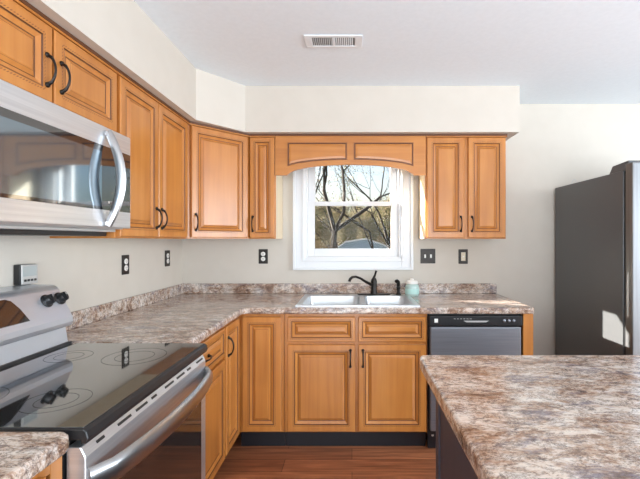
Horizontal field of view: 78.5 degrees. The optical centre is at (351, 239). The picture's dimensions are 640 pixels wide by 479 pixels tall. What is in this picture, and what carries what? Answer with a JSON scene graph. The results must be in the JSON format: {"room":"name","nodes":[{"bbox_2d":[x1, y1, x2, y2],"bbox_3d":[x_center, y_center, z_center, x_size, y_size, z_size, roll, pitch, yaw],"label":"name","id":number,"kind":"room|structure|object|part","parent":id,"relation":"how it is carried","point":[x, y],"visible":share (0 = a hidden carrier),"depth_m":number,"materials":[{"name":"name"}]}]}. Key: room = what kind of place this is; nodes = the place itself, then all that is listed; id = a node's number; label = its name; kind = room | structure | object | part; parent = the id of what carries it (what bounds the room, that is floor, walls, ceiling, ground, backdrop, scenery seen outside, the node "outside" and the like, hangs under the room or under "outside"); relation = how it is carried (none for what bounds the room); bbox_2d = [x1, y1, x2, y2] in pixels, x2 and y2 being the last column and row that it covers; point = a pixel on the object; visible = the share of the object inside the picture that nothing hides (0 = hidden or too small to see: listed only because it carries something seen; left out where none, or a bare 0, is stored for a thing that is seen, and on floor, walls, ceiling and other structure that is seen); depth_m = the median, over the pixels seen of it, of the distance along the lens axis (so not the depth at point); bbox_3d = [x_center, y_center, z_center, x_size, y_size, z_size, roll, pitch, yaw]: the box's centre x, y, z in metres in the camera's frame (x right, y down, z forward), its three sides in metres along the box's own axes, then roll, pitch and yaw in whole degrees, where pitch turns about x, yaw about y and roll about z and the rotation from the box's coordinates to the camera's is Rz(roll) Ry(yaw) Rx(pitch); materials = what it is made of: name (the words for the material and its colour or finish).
{"room":"kitchen","nodes":[
{"label":"kitchen","id":0,"kind":"room"},
{"bbox_2d":[0,236,181,311],"bbox_3d":[-1.410,0.128,-0.258,0.120,2.420,6.725,0,0,0],"label":"wall","id":1,"kind":"structure","parent":0,"point":[89,270],"depth_m":2.03,"materials":[{"name":"paint"}]},
{"bbox_2d":[0,0,119,131],"bbox_3d":[-1.174,-0.609,1.348,0.345,0.294,0.774,0,0,0],"label":"upper cabinet","id":2,"kind":"object","parent":1,"relation":"attached to","point":[38,56],"visible":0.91,"depth_m":1.36,"materials":[{"name":"brown wood"}]},
{"bbox_3d":[-1.046,-0.603,1.163,0.020,0.262,0.377,0,0,0],"label":"door","id":3,"kind":"part","parent":2,"relation":"part of","materials":[{"name":"brown wood"}]},
{"bbox_3d":[-1.020,-0.577,1.324,0.037,0.120,0.018,0,0,0],"label":"handle","id":4,"kind":"part","parent":2,"relation":"part of","materials":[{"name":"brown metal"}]},
{"bbox_2d":[0,79,129,235],"bbox_3d":[-1.127,-0.234,1.355,0.440,0.436,0.761,0,0,0],"label":"microwave","id":5,"kind":"object","parent":2,"relation":"attached to","point":[63,172],"visible":1,"depth_m":1.31,"materials":[{"name":"metal"}]},
{"bbox_3d":[-0.984,-0.246,1.367,0.002,0.255,0.725,0,0,0],"label":"glass","id":6,"kind":"part","parent":5,"relation":"part of","materials":[{"name":"black glass"}]},
{"bbox_3d":[-0.949,-0.245,1.564,0.084,0.390,0.026,0,0,0],"label":"handle","id":7,"kind":"part","parent":5,"relation":"part of","materials":[{"name":"silver metal"}]},
{"bbox_3d":[-1.020,-0.577,1.390,0.037,0.120,0.018,0,0,0],"label":"handle","id":8,"kind":"part","parent":2,"relation":"part of","materials":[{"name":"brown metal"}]},
{"bbox_3d":[-1.044,-0.746,1.348,0.026,0.020,0.774,0,0,0],"label":"moulding","id":9,"kind":"part","parent":2,"relation":"part of","materials":[{"name":"brown wood"}]},
{"bbox_3d":[-1.046,-0.603,1.542,0.020,0.262,0.361,0,0,0],"label":"door","id":10,"kind":"part","parent":2,"relation":"part of","materials":[{"name":"brown wood"}]},
{"bbox_2d":[50,70,189,238],"bbox_3d":[-1.174,-0.382,2.115,0.345,0.749,0.758,0,0,0],"label":"upper cabinet","id":11,"kind":"object","parent":1,"relation":"attached to","point":[157,133],"visible":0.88,"depth_m":2.04,"materials":[{"name":"brown wood"}]},
{"bbox_3d":[-1.046,-0.374,1.917,0.020,0.719,0.342,0,0,0],"label":"door","id":12,"kind":"part","parent":11,"relation":"part of","materials":[{"name":"brown wood"}]},
{"bbox_3d":[-1.044,-0.746,2.115,0.026,0.020,0.758,0,0,0],"label":"moulding","id":13,"kind":"part","parent":11,"relation":"part of","materials":[{"name":"brown wood"}]},
{"bbox_3d":[-1.020,-0.114,2.064,0.037,0.120,0.018,0,0,0],"label":"handle","id":14,"kind":"part","parent":11,"relation":"part of","materials":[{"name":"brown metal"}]},
{"bbox_3d":[-1.020,-0.114,2.123,0.037,0.120,0.018,0,0,0],"label":"handle","id":15,"kind":"part","parent":11,"relation":"part of","materials":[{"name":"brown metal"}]},
{"bbox_3d":[-1.046,-0.374,2.280,0.020,0.719,0.366,0,0,0],"label":"door","id":16,"kind":"part","parent":11,"relation":"part of","materials":[{"name":"brown wood"}]},
{"bbox_2d":[122,255,128,274],"bbox_3d":[-1.345,0.148,2.319,0.010,0.116,0.073,0,0,0],"label":"outlet","id":17,"kind":"object","parent":1,"relation":"attached to","point":[125,258],"visible":1,"depth_m":2.31,"materials":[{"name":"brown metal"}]},
{"bbox_2d":[66,283,184,330],"bbox_3d":[-1.339,0.385,2.358,0.020,0.078,1.492,0,0,0],"label":"backsplash","id":18,"kind":"structure","parent":1,"relation":"attached to","point":[85,316],"depth_m":2.24,"materials":[{"name":"stone"}]},
{"bbox_2d":[165,250,169,266],"bbox_3d":[-1.345,0.135,2.846,0.010,0.116,0.073,0,0,0],"label":"outlet","id":19,"kind":"object","parent":1,"relation":"attached to","point":[167,252],"visible":1,"depth_m":2.83,"materials":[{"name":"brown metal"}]},
{"bbox_2d":[26,0,519,140],"bbox_3d":[-0.086,-0.919,1.052,2.528,0.325,4.105,0,0,0],"label":"soffit","id":20,"kind":"object","parent":1,"relation":"attached to","point":[121,32],"depth_m":2.74,"materials":[{"name":"paint"}]},
{"bbox_2d":[214,432,435,478],"bbox_3d":[1.325,1.388,-0.198,5.590,0.100,6.845,0,0,0],"label":"floor","id":21,"kind":"structure","parent":0,"point":[241,462],"depth_m":2.34,"materials":[{"name":"red wood"}]},
{"bbox_2d":[32,456,61,478],"bbox_3d":[-0.964,0.901,0.484,0.681,0.872,0.769,0,0,0],"label":"base cabinet","id":22,"kind":"object","parent":21,"relation":"on","point":[53,471],"visible":0.23,"depth_m":0.84,"materials":[{"name":"brown wood"}]},
{"bbox_2d":[0,432,68,478],"bbox_3d":[-0.982,0.444,0.485,0.734,0.040,0.771,0,0,0],"label":"countertop","id":23,"kind":"structure","parent":22,"relation":"on","point":[23,455],"depth_m":0.79,"materials":[{"name":"stone"}]},
{"bbox_2d":[0,284,212,478],"bbox_3d":[-0.935,0.760,1.240,0.821,1.156,0.731,0,0,0],"label":"stove","id":24,"kind":"object","parent":21,"relation":"on","point":[125,410],"visible":0.99,"depth_m":1.23,"materials":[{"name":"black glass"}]},
{"bbox_2d":[14,264,37,284],"bbox_3d":[-1.330,0.141,1.592,0.036,0.082,0.080,0,0,0],"label":"timer","id":25,"kind":"object","parent":24,"relation":"on","point":[24,274],"visible":1,"depth_m":1.57,"materials":[{"name":"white plastic"}]},
{"bbox_3d":[-1.155,0.419,1.240,0.010,0.008,0.721,0,0,0],"label":"trim","id":26,"kind":"part","parent":24,"relation":"part of","materials":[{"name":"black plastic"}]},
{"bbox_3d":[-1.246,0.268,1.240,0.201,0.172,0.729,0,0,0],"label":"control panel","id":27,"kind":"part","parent":24,"relation":"part of","materials":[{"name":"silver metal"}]},
{"bbox_3d":[-1.175,0.236,1.512,0.043,0.050,0.052,0,0,0],"label":"knob","id":28,"kind":"part","parent":24,"relation":"part of","materials":[{"name":"black plastic"}]},
{"bbox_3d":[-1.175,0.236,1.580,0.043,0.050,0.052,0,0,0],"label":"knob","id":29,"kind":"part","parent":24,"relation":"part of","materials":[{"name":"black plastic"}]},
{"bbox_2d":[0,343,207,443],"bbox_3d":[-0.970,0.443,1.240,0.753,0.033,0.729,0,0,0],"label":"cooktop","id":30,"kind":"object","parent":24,"relation":"in","point":[78,390],"depth_m":1.17,"materials":[{"name":"grey glass"}]},
{"bbox_3d":[-0.623,0.838,1.240,0.044,0.738,0.721,0,0,0],"label":"oven door","id":31,"kind":"part","parent":24,"relation":"part of","materials":[{"name":"metal"}]},
{"bbox_3d":[-0.567,0.547,1.240,0.084,0.062,0.731,0,0,0],"label":"handle","id":32,"kind":"part","parent":24,"relation":"part of","materials":[{"name":"silver metal"}]},
{"bbox_2d":[200,328,224,478],"bbox_3d":[-0.992,0.901,1.895,0.655,0.872,0.540,0,0,0],"label":"base cabinet","id":33,"kind":"object","parent":21,"relation":"on","point":[215,396],"visible":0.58,"depth_m":2.00,"materials":[{"name":"brown wood"}]},
{"bbox_3d":[-0.709,0.565,1.913,0.020,0.157,0.475,0,0,0],"label":"drawer","id":34,"kind":"part","parent":33,"relation":"part of","materials":[{"name":"brown wood"}]},
{"bbox_3d":[-0.709,0.934,1.913,0.020,0.547,0.475,0,0,0],"label":"door","id":35,"kind":"part","parent":33,"relation":"part of","materials":[{"name":"brown wood"}]},
{"bbox_2d":[213,317,239,478],"bbox_3d":[-0.992,0.901,2.320,0.655,0.872,0.304,0,0,0],"label":"base cabinet","id":36,"kind":"object","parent":21,"relation":"on","point":[232,329],"visible":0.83,"depth_m":2.29,"materials":[{"name":"brown wood"}]},
{"bbox_3d":[-0.683,0.603,2.203,0.037,0.120,0.018,0,0,0],"label":"handle","id":37,"kind":"part","parent":36,"relation":"part of","materials":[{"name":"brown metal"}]},
{"bbox_3d":[-0.709,0.847,2.302,0.020,0.722,0.256,0,0,0],"label":"door","id":38,"kind":"part","parent":36,"relation":"part of","materials":[{"name":"brown wood"}]},
{"bbox_2d":[239,314,285,445],"bbox_3d":[-0.574,0.901,2.764,0.288,0.872,0.621,0,0,0],"label":"base cabinet","id":39,"kind":"object","parent":21,"relation":"on","point":[262,336],"visible":0.88,"depth_m":2.46,"materials":[{"name":"brown wood"}]},
{"bbox_2d":[285,314,426,445],"bbox_3d":[0.025,0.901,2.747,0.905,0.872,0.655,0,0,0],"label":"base cabinet","id":40,"kind":"object","parent":21,"relation":"on","point":[351,379],"visible":0.95,"depth_m":2.46,"materials":[{"name":"brown wood"}]},
{"bbox_2d":[66,283,533,342],"bbox_3d":[-0.101,0.405,2.358,2.497,0.118,1.492,0,0,0],"label":"countertop","id":41,"kind":"structure","parent":40,"relation":"on","point":[184,312],"depth_m":2.44,"materials":[{"name":"stone"}]},
{"bbox_2d":[295,294,419,306],"bbox_3d":[0.036,0.505,2.737,0.792,0.177,0.525,0,0,0],"label":"sink","id":42,"kind":"object","parent":41,"relation":"in","point":[308,300],"visible":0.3,"depth_m":2.91,"materials":[{"name":"white ceramic"}]},
{"bbox_3d":[-0.135,0.507,2.712,0.380,0.173,0.405,0,0,0],"label":"bowl","id":43,"kind":"part","parent":42,"relation":"part of","materials":[{"name":"white ceramic"}]},
{"bbox_3d":[0.243,0.507,2.712,0.307,0.173,0.405,0,0,0],"label":"bowl","id":44,"kind":"part","parent":42,"relation":"part of","materials":[{"name":"white ceramic"}]},
{"bbox_2d":[395,279,400,294],"bbox_3d":[0.347,0.356,2.948,0.039,0.121,0.057,0,0,34],"label":"sprayer","id":45,"kind":"object","parent":42,"relation":"on","point":[397,281],"visible":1,"depth_m":2.94,"materials":[{"name":"black metal"}]},
{"bbox_2d":[348,270,389,294],"bbox_3d":[0.103,0.324,2.921,0.369,0.185,0.150,0,0,-29],"label":"faucet","id":46,"kind":"object","parent":41,"relation":"on","point":[373,283],"visible":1,"depth_m":2.93,"materials":[{"name":"black metal"}]},
{"bbox_3d":[0.070,0.309,2.867,0.269,0.102,0.028,0,0,-43],"label":"spout","id":47,"kind":"part","parent":46,"relation":"part of","materials":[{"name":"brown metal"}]},
{"bbox_3d":[0.166,0.412,2.955,0.250,0.009,0.056,0,0,0],"label":"plate","id":48,"kind":"part","parent":46,"relation":"part of","materials":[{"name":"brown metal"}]},
{"bbox_2d":[405,278,418,296],"bbox_3d":[0.455,0.357,2.955,0.107,0.132,0.107,0,0,0],"label":"jar","id":49,"kind":"object","parent":41,"relation":"on","point":[412,287],"visible":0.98,"depth_m":2.92,"materials":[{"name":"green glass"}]},
{"bbox_3d":[0.455,0.312,2.955,0.085,0.042,0.085,0,0,0],"label":"lid","id":50,"kind":"part","parent":49,"relation":"part of","materials":[{"name":"white ceramic"}]},
{"bbox_3d":[-0.194,0.565,2.464,0.425,0.157,0.020,0,0,0],"label":"drawer","id":51,"kind":"part","parent":40,"relation":"part of","materials":[{"name":"brown wood"}]},
{"bbox_3d":[-0.194,0.934,2.464,0.425,0.547,0.020,0,0,0],"label":"door","id":52,"kind":"part","parent":40,"relation":"part of","materials":[{"name":"brown wood"}]},
{"bbox_3d":[-0.010,0.746,2.438,0.018,0.120,0.037,0,0,0],"label":"handle","id":53,"kind":"part","parent":40,"relation":"part of","materials":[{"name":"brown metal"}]},
{"bbox_3d":[0.069,0.746,2.438,0.018,0.120,0.037,0,0,0],"label":"handle","id":54,"kind":"part","parent":40,"relation":"part of","materials":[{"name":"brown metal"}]},
{"bbox_3d":[0.253,0.565,2.464,0.425,0.157,0.020,0,0,0],"label":"drawer","id":55,"kind":"part","parent":40,"relation":"part of","materials":[{"name":"brown wood"}]},
{"bbox_3d":[0.253,0.934,2.464,0.425,0.547,0.020,0,0,0],"label":"door","id":56,"kind":"part","parent":40,"relation":"part of","materials":[{"name":"brown wood"}]},
{"bbox_2d":[427,314,521,447],"bbox_3d":[0.777,0.903,2.745,0.594,0.867,0.620,0,0,0],"label":"dishwasher","id":57,"kind":"object","parent":21,"relation":"on","point":[447,334],"visible":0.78,"depth_m":2.45,"materials":[{"name":"grey metal"}]},
{"bbox_3d":[0.777,1.288,2.513,0.580,0.098,0.015,0,0,0],"label":"kick plate","id":58,"kind":"part","parent":57,"relation":"part of","materials":[{"name":"black metal"}]},
{"bbox_3d":[0.777,0.508,2.460,0.584,0.064,0.038,0,0,0],"label":"control panel","id":59,"kind":"part","parent":57,"relation":"part of","materials":[{"name":"black plastic"}]},
{"bbox_2d":[521,313,532,354],"bbox_3d":[1.110,0.901,2.775,0.064,0.872,0.640,0,0,0],"label":"end panel","id":60,"kind":"object","parent":21,"relation":"on","point":[527,319],"visible":0.11,"depth_m":2.46,"materials":[{"name":"brown wood"}]},
{"bbox_2d":[420,355,639,478],"bbox_3d":[0.932,0.881,0.745,1.376,0.914,1.390,0,0,0],"label":"kitchen island","id":61,"kind":"object","parent":21,"relation":"on","point":[498,416],"visible":1,"depth_m":0.99,"materials":[{"name":"stone"}]},
{"bbox_2d":[555,160,639,354],"bbox_3d":[2.057,0.438,2.619,0.910,1.800,0.912,0,0,0],"label":"refrigerator","id":62,"kind":"object","parent":21,"relation":"on","point":[597,220],"visible":0.56,"depth_m":2.52,"materials":[{"name":"paint"}]},
{"bbox_3d":[1.811,0.420,2.257,0.418,1.735,0.061,0,0,0],"label":"door","id":63,"kind":"part","parent":62,"relation":"part of","materials":[{"name":"metal"}]},
{"bbox_2d":[134,0,639,103],"bbox_3d":[1.325,-1.132,-0.198,5.590,0.100,6.845,0,0,0],"label":"ceiling","id":64,"kind":"structure","parent":0,"point":[556,51],"depth_m":2.16,"materials":[{"name":"paint"}]},
{"bbox_2d":[304,35,361,47],"bbox_3d":[-0.100,-1.078,2.120,0.310,0.008,0.130,0,0,0],"label":"ceiling vent","id":65,"kind":"object","parent":64,"relation":"in","point":[311,41],"visible":1,"depth_m":2.12,"materials":[{"name":"white metal"}]},
{"bbox_2d":[182,104,639,354],"bbox_3d":[1.325,0.128,3.165,5.590,2.420,0.120,0,0,0],"label":"wall","id":66,"kind":"structure","parent":0,"point":[555,145],"depth_m":3.10,"materials":[{"name":"paint"}]},
{"bbox_2d":[187,121,249,238],"bbox_3d":[-1.036,-0.382,2.791,0.623,0.749,0.623,0,0,0],"label":"upper cabinet","id":67,"kind":"object","parent":66,"relation":"attached to","point":[218,158],"visible":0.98,"depth_m":2.63,"materials":[{"name":"brown wood"}]},
{"bbox_3d":[-0.996,-0.114,2.504,0.018,0.120,0.037,0,0,-45],"label":"handle","id":68,"kind":"part","parent":67,"relation":"part of","materials":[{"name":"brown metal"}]},
{"bbox_3d":[-0.889,-0.746,2.644,0.440,0.020,0.026,0,0,-45],"label":"moulding","id":69,"kind":"part","parent":67,"relation":"part of","materials":[{"name":"brown wood"}]},
{"bbox_2d":[259,249,267,263],"bbox_3d":[-0.706,0.132,3.100,0.073,0.116,0.010,0,0,0],"label":"outlet","id":70,"kind":"object","parent":66,"relation":"attached to","point":[263,253],"visible":1,"depth_m":3.10,"materials":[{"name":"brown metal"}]},
{"bbox_2d":[249,134,282,238],"bbox_3d":[-0.644,-0.382,2.929,0.189,0.749,0.345,0,0,0],"label":"upper cabinet","id":71,"kind":"object","parent":66,"relation":"attached to","point":[266,188],"visible":0.97,"depth_m":2.79,"materials":[{"name":"brown wood"}]},
{"bbox_3d":[-0.644,-0.746,2.799,0.189,0.020,0.026,0,0,0],"label":"moulding","id":72,"kind":"part","parent":71,"relation":"part of","materials":[{"name":"brown wood"}]},
{"bbox_2d":[184,283,496,292],"bbox_3d":[-0.091,0.385,3.094,2.475,0.078,0.020,0,0,0],"label":"backsplash","id":73,"kind":"structure","parent":66,"relation":"attached to","point":[188,287],"depth_m":3.08,"materials":[{"name":"stone"}]},
{"bbox_2d":[275,134,425,175],"bbox_3d":[-0.011,-0.609,2.799,1.076,0.294,0.026,0,0,0],"label":"arched valance","id":74,"kind":"object","parent":66,"relation":"attached to","point":[293,152],"visible":1,"depth_m":2.79,"materials":[{"name":"brown wood"}]},
{"bbox_3d":[-0.248,-0.612,2.790,0.427,0.170,0.004,0,0,0],"label":"raised panel","id":75,"kind":"part","parent":74,"relation":"part of","materials":[{"name":"brown wood"}]},
{"bbox_3d":[-0.011,-0.750,2.799,1.076,0.012,0.026,0,0,0],"label":"moulding","id":76,"kind":"part","parent":74,"relation":"part of","materials":[{"name":"brown wood"}]},
{"bbox_3d":[0.227,-0.612,2.790,0.427,0.170,0.004,0,0,0],"label":"raised panel","id":77,"kind":"part","parent":74,"relation":"part of","materials":[{"name":"brown wood"}]},
{"bbox_2d":[293,167,412,269],"bbox_3d":[0.008,-0.255,3.147,0.952,0.985,0.145,0,0,0],"label":"window","id":78,"kind":"structure","parent":66,"relation":"in","point":[305,255],"depth_m":3.09,"materials":[{"name":"white paint"}]},
{"bbox_3d":[0.007,-0.265,3.163,0.785,0.855,0.115,0,0,0],"label":"frame","id":79,"kind":"part","parent":78,"relation":"part of","materials":[{"name":"white paint"}]},
{"bbox_3d":[0.007,-0.469,3.183,0.725,0.385,0.035,0,0,0],"label":"sash","id":80,"kind":"part","parent":78,"relation":"part of","materials":[{"name":"glass"}]},
{"bbox_3d":[0.007,-0.087,3.143,0.725,0.440,0.035,0,0,0],"label":"sash","id":81,"kind":"part","parent":78,"relation":"part of","materials":[{"name":"white paint"}]},
{"bbox_2d":[421,249,434,262],"bbox_3d":[0.604,0.130,3.095,0.118,0.116,0.020,0,0,0],"label":"light switch","id":82,"kind":"object","parent":66,"relation":"attached to","point":[427,255],"visible":1,"depth_m":3.10,"materials":[{"name":"brown metal"}]},
{"bbox_2d":[419,134,506,238],"bbox_3d":[0.819,-0.382,2.929,0.582,0.749,0.345,0,0,0],"label":"upper cabinet","id":83,"kind":"object","parent":66,"relation":"attached to","point":[462,191],"visible":0.99,"depth_m":2.79,"materials":[{"name":"brown wood"}]},
{"bbox_3d":[0.671,-0.374,2.801,0.268,0.719,0.020,0,0,0],"label":"door","id":84,"kind":"part","parent":83,"relation":"part of","materials":[{"name":"brown wood"}]},
{"bbox_3d":[0.819,-0.746,2.799,0.582,0.020,0.026,0,0,0],"label":"moulding","id":85,"kind":"part","parent":83,"relation":"part of","materials":[{"name":"brown wood"}]},
{"bbox_3d":[0.967,-0.374,2.801,0.268,0.719,0.020,0,0,0],"label":"door","id":86,"kind":"part","parent":83,"relation":"part of","materials":[{"name":"brown wood"}]},
{"bbox_2d":[458,249,467,263],"bbox_3d":[0.884,0.133,3.099,0.074,0.116,0.012,0,0,0],"label":"light switch","id":87,"kind":"object","parent":66,"relation":"attached to","point":[462,253],"visible":1,"depth_m":3.10,"materials":[{"name":"brown metal"}]},
{"label":"outside","id":88,"kind":"structure","parent":0,"visible":0},
{"bbox_3d":[0.000,2.338,46.650,120.000,0.200,86.700,0,0,0],"label":"ground","id":89,"kind":"structure","parent":88,"visible":0},
{"bbox_2d":[315,210,323,231],"bbox_3d":[-3.460,-0.623,27.023,2.688,5.777,2.390,0,0,39],"label":"tree","id":90,"kind":"object","parent":89,"relation":"on","point":[316,221],"visible":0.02,"depth_m":26.95,"materials":[{"name":"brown plant"}]},
{"bbox_2d":[316,166,322,192],"bbox_3d":[-2.219,-2.819,13.383,7.687,10.134,6.874,0,0,34],"label":"tree","id":91,"kind":"object","parent":89,"relation":"on","point":[320,166],"visible":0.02,"depth_m":14.24,"materials":[{"name":"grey plant"}]},
{"bbox_2d":[315,209,330,247],"bbox_3d":[-3.232,-0.607,31.003,3.619,5.727,2.451,0,0,-13],"label":"tree","id":92,"kind":"object","parent":89,"relation":"on","point":[324,234],"visible":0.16,"depth_m":30.89,"materials":[{"name":"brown plant"}]},
{"bbox_2d":[315,210,331,248],"bbox_3d":[-3.560,-0.816,37.424,3.885,6.148,2.631,0,0,-27],"label":"tree","id":93,"kind":"object","parent":89,"relation":"on","point":[315,210],"visible":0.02,"depth_m":37.62,"materials":[{"name":"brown plant"}]},
{"bbox_2d":[315,195,336,246],"bbox_3d":[-2.605,-1.095,36.696,3.131,6.730,2.784,0,0,-31],"label":"tree","id":94,"kind":"object","parent":89,"relation":"on","point":[320,207],"visible":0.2,"depth_m":36.18,"materials":[{"name":"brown plant"}]},
{"bbox_2d":[315,166,337,248],"bbox_3d":[-2.638,-2.167,18.528,5.246,8.839,7.682,0,0,8],"label":"tree","id":95,"kind":"object","parent":89,"relation":"on","point":[327,166],"visible":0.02,"depth_m":17.23,"materials":[{"name":"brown plant"}]},
{"bbox_2d":[320,200,350,244],"bbox_3d":[-1.116,-0.646,31.143,2.710,5.825,2.410,0,0,38],"label":"tree","id":96,"kind":"object","parent":89,"relation":"on","point":[334,213],"visible":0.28,"depth_m":30.97,"materials":[{"name":"yellow plant"}]},
{"bbox_2d":[316,165,373,248],"bbox_3d":[-1.193,-1.629,11.482,4.290,7.747,6.877,0,0,0],"label":"tree","id":97,"kind":"object","parent":89,"relation":"on","point":[348,184],"visible":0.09,"depth_m":11.88,"materials":[{"name":"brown plant"}]},
{"bbox_2d":[335,206,364,244],"bbox_3d":[-0.280,-0.270,27.563,2.160,5.048,3.190,0,0,-5],"label":"tree","id":98,"kind":"object","parent":89,"relation":"on","point":[348,232],"visible":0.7,"depth_m":26.78,"materials":[{"name":"yellow plant"}]},
{"bbox_2d":[315,165,390,248],"bbox_3d":[0.903,-2.977,15.171,7.527,10.495,7.158,0,0,-12],"label":"tree","id":99,"kind":"object","parent":89,"relation":"on","point":[385,237],"visible":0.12,"depth_m":14.33,"materials":[{"name":"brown plant"}]},
{"bbox_2d":[322,165,389,248],"bbox_3d":[0.813,-2.347,8.798,7.682,9.220,6.394,0,0,-42],"label":"tree","id":100,"kind":"object","parent":89,"relation":"on","point":[335,228],"visible":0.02,"depth_m":9.01,"materials":[{"name":"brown plant"}]},
{"bbox_2d":[349,195,376,240],"bbox_3d":[1.349,-1.149,36.443,2.918,6.819,4.309,0,0,-36],"label":"tree","id":101,"kind":"object","parent":89,"relation":"on","point":[360,195],"visible":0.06,"depth_m":36.48,"materials":[{"name":"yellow plant"}]},
{"bbox_2d":[338,238,388,248],"bbox_3d":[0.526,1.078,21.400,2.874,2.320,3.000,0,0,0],"label":"car","id":102,"kind":"object","parent":89,"relation":"on","point":[359,243],"visible":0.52,"depth_m":20.00,"materials":[{"name":"white"}]},
{"bbox_2d":[357,208,380,241],"bbox_3d":[1.360,-0.445,31.081,2.312,5.402,3.414,0,0,-27],"label":"tree","id":103,"kind":"object","parent":89,"relation":"on","point":[368,224],"visible":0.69,"depth_m":30.66,"materials":[{"name":"yellow plant"}]},
{"bbox_2d":[368,195,388,244],"bbox_3d":[2.511,-0.788,31.541,2.843,6.111,2.528,0,0,-9],"label":"tree","id":104,"kind":"object","parent":89,"relation":"on","point":[373,210],"visible":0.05,"depth_m":31.13,"materials":[{"name":"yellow plant"}]},
{"bbox_2d":[374,193,390,246],"bbox_3d":[2.717,-0.630,26.352,2.695,5.792,2.396,0,0,-24],"label":"tree","id":105,"kind":"object","parent":89,"relation":"on","point":[385,212],"visible":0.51,"depth_m":25.89,"materials":[{"name":"yellow plant"}]}
]}

